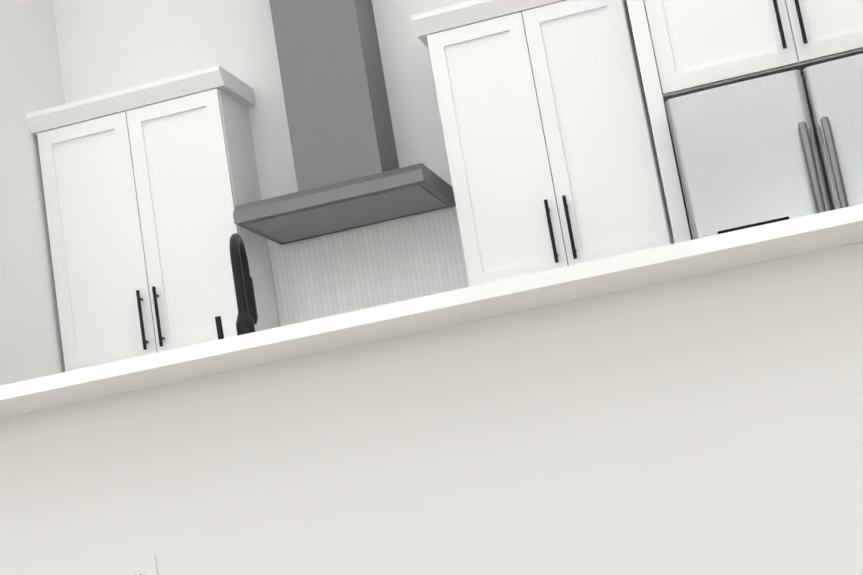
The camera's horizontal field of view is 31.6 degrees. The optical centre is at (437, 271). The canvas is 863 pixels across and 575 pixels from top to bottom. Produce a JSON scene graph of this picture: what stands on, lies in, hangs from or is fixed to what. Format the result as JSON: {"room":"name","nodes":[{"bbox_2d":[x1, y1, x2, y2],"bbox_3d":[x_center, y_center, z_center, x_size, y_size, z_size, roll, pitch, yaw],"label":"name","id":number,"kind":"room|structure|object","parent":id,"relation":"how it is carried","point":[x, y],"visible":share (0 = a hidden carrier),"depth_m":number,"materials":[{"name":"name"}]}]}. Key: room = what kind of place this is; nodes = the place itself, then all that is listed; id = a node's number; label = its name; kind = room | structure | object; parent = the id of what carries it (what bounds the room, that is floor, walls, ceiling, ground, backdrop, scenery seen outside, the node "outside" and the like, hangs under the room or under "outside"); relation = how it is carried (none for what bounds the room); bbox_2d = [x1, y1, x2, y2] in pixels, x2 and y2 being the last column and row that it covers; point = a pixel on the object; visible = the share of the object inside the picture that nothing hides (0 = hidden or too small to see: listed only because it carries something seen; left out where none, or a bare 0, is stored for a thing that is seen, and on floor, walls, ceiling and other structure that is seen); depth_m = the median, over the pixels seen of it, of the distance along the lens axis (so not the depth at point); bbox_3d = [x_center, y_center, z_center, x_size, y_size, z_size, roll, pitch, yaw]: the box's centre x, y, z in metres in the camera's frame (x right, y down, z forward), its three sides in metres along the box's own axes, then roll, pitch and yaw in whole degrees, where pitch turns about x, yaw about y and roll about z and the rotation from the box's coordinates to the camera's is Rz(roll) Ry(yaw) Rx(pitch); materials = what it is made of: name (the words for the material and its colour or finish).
{"room":"kitchen","nodes":[
{"label":"kitchen","id":0,"kind":"room"},
{"bbox_2d":[0,0,64,385],"bbox_3d":[-1.674,-0.028,6.123,0.140,3.690,0.840,-12,-11,13],"label":"wall","id":1,"kind":"structure","parent":0,"point":[31,81],"depth_m":6.14,"materials":[{"name":"white paint"}]},
{"bbox_2d":[53,0,470,326],"bbox_3d":[-2.497,0.245,6.818,9.527,3.690,0.140,-12,-11,13],"label":"wall","id":2,"kind":"structure","parent":0,"point":[106,46],"depth_m":6.47,"materials":[{"name":"white paint"}]},
{"bbox_2d":[25,65,279,371],"bbox_3d":[-1.153,-0.160,6.247,0.880,1.127,0.369,-12,-11,13],"label":"upper cabinet","id":3,"kind":"object","parent":2,"relation":"attached to","point":[148,187],"visible":0.77,"depth_m":6.13,"materials":[{"name":"white paint"}]},
{"bbox_2d":[233,0,455,244],"bbox_3d":[-0.505,-1.140,6.150,0.760,1.902,0.499,-12,-11,13],"label":"range hood","id":4,"kind":"object","parent":2,"relation":"attached to","point":[350,173],"visible":0.92,"depth_m":6.02,"materials":[{"name":"silver metal"}]},
{"bbox_2d":[270,207,469,325],"bbox_3d":[-0.221,0.247,6.124,2.511,0.882,0.008,-12,-11,13],"label":"backsplash","id":5,"kind":"structure","parent":2,"relation":"attached to","point":[417,256],"depth_m":6.17,"materials":[{"name":"tile"}]},
{"bbox_2d":[412,0,673,286],"bbox_3d":[0.420,-0.497,5.872,0.804,1.127,0.369,-12,-11,13],"label":"upper cabinet","id":6,"kind":"object","parent":2,"relation":"attached to","point":[553,162],"visible":0.88,"depth_m":5.74,"materials":[{"name":"white paint"}]},
{"bbox_3d":[-0.951,1.141,2.645,14.400,0.120,14.900,-12,-11,13],"label":"floor","id":7,"kind":"structure","parent":0,"visible":0},
{"bbox_2d":[0,204,862,574],"bbox_3d":[-0.388,0.699,3.620,3.270,0.921,1.232,-12,-11,13],"label":"kitchen island","id":8,"kind":"object","parent":7,"relation":"on","point":[690,408],"visible":1,"depth_m":3.12,"materials":[{"name":"white paint"}]},
{"bbox_2d":[118,554,157,574],"bbox_3d":[-0.642,0.685,3.293,0.086,0.136,0.010,-12,-11,13],"label":"outlet","id":9,"kind":"object","parent":8,"relation":"attached to","point":[144,565],"visible":1,"depth_m":3.30,"materials":[{"name":"white plastic"}]},
{"bbox_2d":[215,233,257,339],"bbox_3d":[-0.488,0.090,3.800,0.103,0.378,0.173,-12,-11,13],"label":"faucet","id":10,"kind":"object","parent":8,"relation":"on","point":[247,319],"visible":0.6,"depth_m":3.75,"materials":[{"name":"black metal"}]},
{"bbox_2d":[626,0,862,242],"bbox_3d":[1.379,-0.094,5.380,1.070,2.545,0.699,-12,-11,13],"label":"cabinet","id":11,"kind":"object","parent":7,"relation":"on","point":[685,47],"visible":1,"depth_m":5.28,"materials":[{"name":"white paint"}]},
{"bbox_2d":[665,53,862,238],"bbox_3d":[1.437,0.247,5.206,0.920,1.800,0.826,-12,-11,13],"label":"refrigerator","id":12,"kind":"object","parent":7,"relation":"on","point":[782,146],"visible":0.33,"depth_m":5.04,"materials":[{"name":"grey metal"}]}
]}

